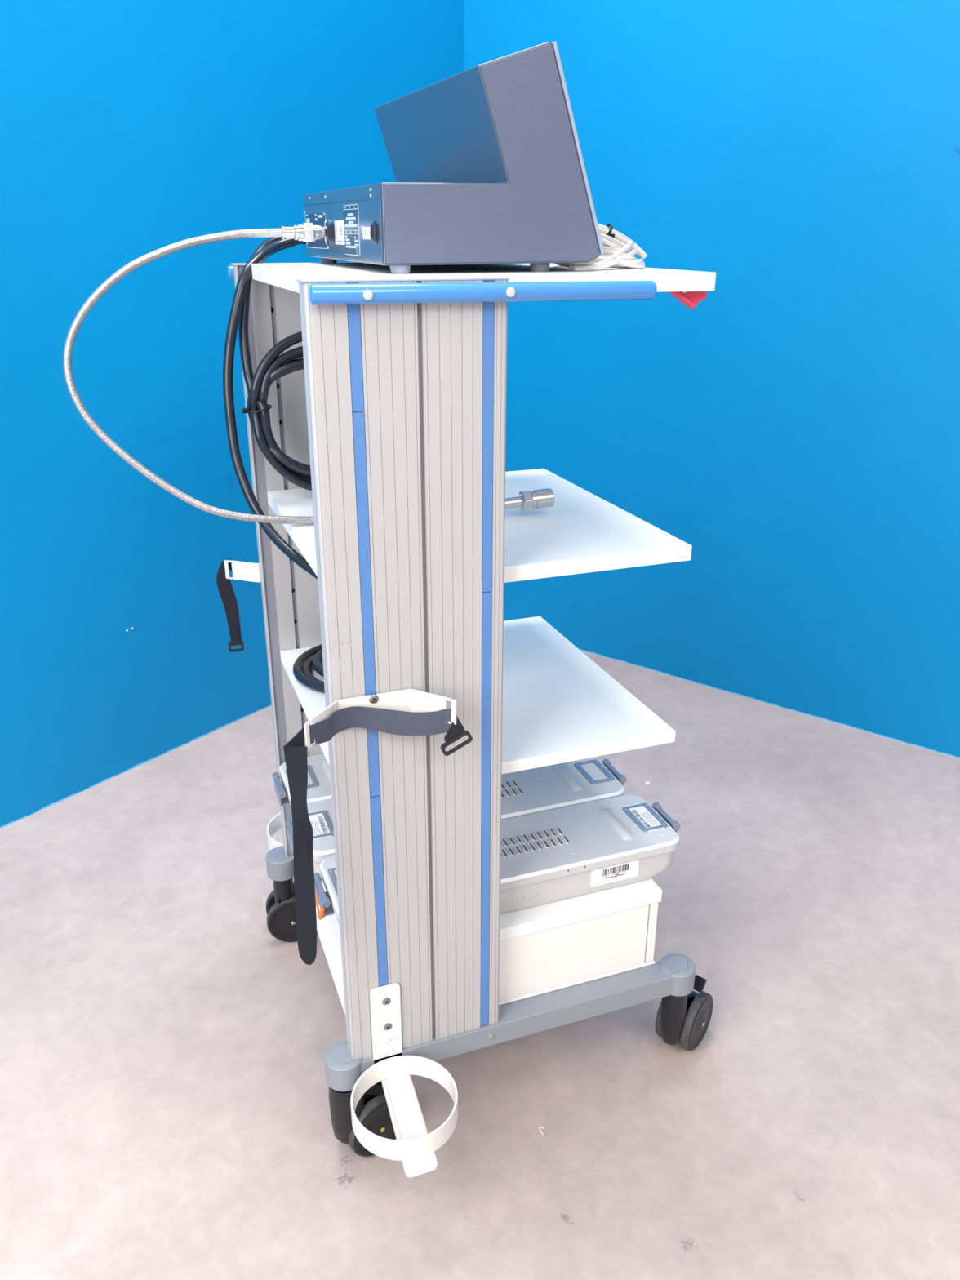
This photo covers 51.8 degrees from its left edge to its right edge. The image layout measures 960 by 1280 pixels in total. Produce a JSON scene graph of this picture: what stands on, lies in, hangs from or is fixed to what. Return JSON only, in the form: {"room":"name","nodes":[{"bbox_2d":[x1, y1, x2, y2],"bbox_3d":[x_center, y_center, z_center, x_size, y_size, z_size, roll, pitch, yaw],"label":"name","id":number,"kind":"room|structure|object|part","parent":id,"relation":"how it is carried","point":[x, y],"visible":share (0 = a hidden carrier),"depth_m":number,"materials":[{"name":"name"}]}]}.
{"room":"hospital equipment room","nodes":[
{"label":"hospital equipment room","id":0,"kind":"room"},
{"bbox_2d":[0,0,463,829],"bbox_3d":[-1.376,-0.986,1.453,0.100,3.300,4.200,17,28,34],"label":"wall","id":1,"kind":"structure","parent":0,"point":[130,130],"depth_m":2.34,"materials":[{"name":"blue paint"}]},
{"bbox_2d":[0,650,959,1279],"bbox_3d":[-0.185,0.831,1.518,12.000,0.100,12.000,-8,24,-19],"label":"floor","id":2,"kind":"structure","parent":0,"point":[165,1113],"depth_m":1.67,"materials":[{"name":"beige concrete"}]},
{"bbox_2d":[224,262,715,1177],"bbox_3d":[-0.004,0.065,1.602,0.703,1.252,0.921,-8,24,-19],"label":"trolley","id":3,"kind":"object","parent":2,"relation":"on","point":[396,410],"visible":0.77,"depth_m":1.33,"materials":[{"name":"metal"}]},
{"bbox_2d":[216,559,244,652],"bbox_3d":[-0.444,-0.059,1.753,0.036,0.173,0.007,-8,24,-19],"label":"strap","id":4,"kind":"object","parent":3,"relation":"hanging from","point":[224,586],"visible":1,"depth_m":1.75,"materials":[{"name":"black fabric"}]},
{"bbox_3d":[-0.199,-0.590,1.585,0.402,0.023,0.021,-8,24,-19],"label":"push handle","id":5,"kind":"part","parent":3,"relation":"part of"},
{"bbox_2d":[222,238,324,693],"bbox_3d":[-0.197,-0.260,1.524,0.364,0.675,0.270,20,29,39],"label":"cable","id":6,"kind":"object","parent":3,"relation":"on","point":[313,657],"visible":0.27,"depth_m":1.49,"materials":[{"name":"rubber"}]},
{"bbox_2d":[238,236,311,491],"bbox_3d":[-0.267,-0.435,1.555,0.247,0.385,0.184,-8,24,-19],"label":"cable","id":7,"kind":"object","parent":3,"relation":"hanging from","point":[273,366],"visible":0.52,"depth_m":1.49,"materials":[{"name":"rubber"}]},
{"bbox_3d":[-0.266,-0.582,1.531,0.231,0.002,0.032,-8,24,-19],"label":"plate","id":8,"kind":"part","parent":3,"relation":"part of","materials":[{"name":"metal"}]},
{"bbox_2d":[271,753,331,807],"bbox_3d":[-0.080,0.240,1.838,0.592,0.074,0.156,-8,24,-19],"label":"container","id":9,"kind":"object","parent":3,"relation":"on","point":[318,788],"visible":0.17,"depth_m":1.74,"materials":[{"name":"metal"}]},
{"bbox_2d":[283,706,472,964],"bbox_3d":[-0.126,0.238,1.252,0.236,0.333,0.054,-8,24,-19],"label":"strap","id":10,"kind":"object","parent":3,"relation":"hanging from","point":[383,720],"visible":1,"depth_m":1.21,"materials":[{"name":"black fabric"}]},
{"bbox_3d":[-0.080,-0.390,1.069,0.231,0.002,0.032,-8,24,-19],"label":"plate","id":11,"kind":"part","parent":3,"relation":"part of","materials":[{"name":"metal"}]},
{"bbox_2d":[302,41,604,273],"bbox_3d":[-0.065,-0.632,1.330,0.299,0.243,0.456,-8,24,-19],"label":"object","id":12,"kind":"object","parent":3,"relation":"on","point":[486,160],"visible":0.99,"depth_m":1.16,"materials":[{"name":"grey metal"}]},
{"bbox_2d":[62,222,554,524],"bbox_3d":[-0.226,-0.371,1.399,0.666,0.403,0.118,-3,23,-7],"label":"cable","id":13,"kind":"object","parent":12,"relation":"attached to","point":[527,500],"visible":0.91,"depth_m":1.34,"materials":[{"name":"metal"}]},
{"bbox_3d":[0.035,-0.200,1.458,0.063,0.019,0.015,-6,23,-16],"label":"stem","id":14,"kind":"part","parent":13,"relation":"part of","materials":[{"name":"silver metal"}]},
{"bbox_3d":[-0.238,-0.594,1.436,0.001,0.046,0.151,-8,24,-19],"label":"connector plate","id":15,"kind":"part","parent":12,"relation":"part of","materials":[{"name":"blue"}]},
{"bbox_2d":[324,222,334,240],"bbox_3d":[-0.204,-0.554,1.343,0.010,0.022,0.022,-8,24,-19],"label":"socket","id":16,"kind":"object","parent":12,"relation":"attached to","point":[330,228],"depth_m":1.34,"materials":[{"name":"plastic"}]},
{"bbox_3d":[-0.188,-0.584,1.300,0.002,0.014,0.445,-8,24,-19],"label":"panel","id":17,"kind":"part","parent":12,"relation":"part of","materials":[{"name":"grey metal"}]},
{"bbox_3d":[-0.188,-0.545,1.317,0.002,0.067,0.445,-8,24,-19],"label":"panel","id":18,"kind":"part","parent":12,"relation":"part of","materials":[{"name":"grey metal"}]},
{"bbox_2d":[369,221,378,244],"bbox_3d":[-0.122,-0.471,1.144,0.006,0.025,0.025,-8,24,-19],"label":"socket","id":19,"kind":"object","parent":12,"relation":"attached to","point":[374,225],"depth_m":1.14,"materials":[{"name":"plastic"}]},
{"bbox_3d":[0.020,-0.555,1.135,0.271,0.230,0.003,-8,24,-19],"label":"plate","id":20,"kind":"part","parent":12,"relation":"part of","materials":[{"name":"grey metal"}]},
{"bbox_3d":[0.039,-0.655,1.362,0.077,0.223,0.456,-8,24,-19],"label":"frame","id":21,"kind":"part","parent":12,"relation":"part of","materials":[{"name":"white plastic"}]},
{"bbox_2d":[284,756,626,877],"bbox_3d":[-0.030,0.297,1.700,0.592,0.074,0.156,-8,24,-19],"label":"container","id":22,"kind":"object","parent":3,"relation":"on","point":[556,786],"visible":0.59,"depth_m":1.70,"materials":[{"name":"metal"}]},
{"bbox_2d":[280,616,675,773],"bbox_3d":[-0.030,0.085,1.597,0.495,0.018,0.500,-8,24,-19],"label":"shelf","id":23,"kind":"object","parent":3,"relation":"attached to","point":[559,706],"depth_m":1.54,"materials":[{"name":"white plastic"}]},
{"bbox_2d":[266,468,692,582],"bbox_3d":[-0.030,-0.176,1.488,0.495,0.022,0.500,-8,24,-19],"label":"shelf","id":24,"kind":"object","parent":3,"relation":"attached to","point":[582,532],"depth_m":1.40,"materials":[{"name":"white plastic"}]},
{"bbox_3d":[0.013,-0.380,1.081,0.401,0.023,0.021,-8,24,-19],"label":"push handle","id":25,"kind":"part","parent":3,"relation":"part of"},
{"bbox_2d":[251,262,715,293],"bbox_3d":[-0.029,-0.499,1.354,0.495,0.022,0.500,-8,24,-19],"label":"shelf","id":26,"kind":"object","parent":3,"relation":"attached to","point":[264,275],"depth_m":1.21,"materials":[{"name":"white plastic"}]},
{"bbox_3d":[-0.035,0.471,1.754,0.503,0.003,0.499,-8,24,-19],"label":"board","id":27,"kind":"part","parent":3,"relation":"part of","materials":[{"name":"white plastic"}]},
{"bbox_2d":[314,795,680,925],"bbox_3d":[0.038,0.354,1.562,0.592,0.074,0.157,-8,24,-19],"label":"container","id":28,"kind":"object","parent":3,"relation":"on","point":[564,853],"visible":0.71,"depth_m":1.56,"materials":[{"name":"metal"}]},
{"bbox_2d":[315,892,324,919],"bbox_3d":[-0.238,0.386,1.451,0.008,0.033,0.064,-8,24,-19],"label":"seal","id":29,"kind":"object","parent":28,"relation":"hanging from","point":[321,913],"visible":0.9,"depth_m":1.44,"materials":[{"name":"orange plastic"}]},
{"bbox_3d":[0.051,0.503,1.518,0.462,0.116,0.002,-8,24,-19],"label":"panel","id":30,"kind":"part","parent":3,"relation":"part of","materials":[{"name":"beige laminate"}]},
{"bbox_3d":[-0.030,0.348,1.705,0.494,0.022,0.501,-8,24,-19],"label":"cabinet lid","id":31,"kind":"part","parent":3,"relation":"part of","materials":[{"name":"white plastic"}]},
{"bbox_2d":[554,223,647,271],"bbox_3d":[0.167,-0.529,1.325,0.130,0.059,0.217,-2,23,-5],"label":"cable","id":32,"kind":"object","parent":3,"relation":"on","point":[620,250],"visible":0.52,"depth_m":1.30,"materials":[{"name":"plastic"}]},
{"bbox_3d":[0.191,0.383,1.808,0.014,0.116,0.496,-8,24,-19],"label":"drawer","id":33,"kind":"part","parent":3,"relation":"part of","materials":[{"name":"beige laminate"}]},
{"bbox_2d":[668,291,707,308],"bbox_3d":[0.260,-0.426,1.237,0.054,0.021,0.016,-8,24,-19],"label":"tag","id":34,"kind":"object","parent":3,"relation":"attached to","point":[689,299],"visible":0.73,"depth_m":1.23,"materials":[{"name":"red plastic"}]},
{"bbox_2d":[463,0,959,758],"bbox_3d":[1.641,-1.124,1.806,4.200,3.300,0.100,17,28,34],"label":"wall","id":35,"kind":"structure","parent":0,"point":[797,427],"depth_m":2.63,"materials":[{"name":"blue paint"}]}
]}

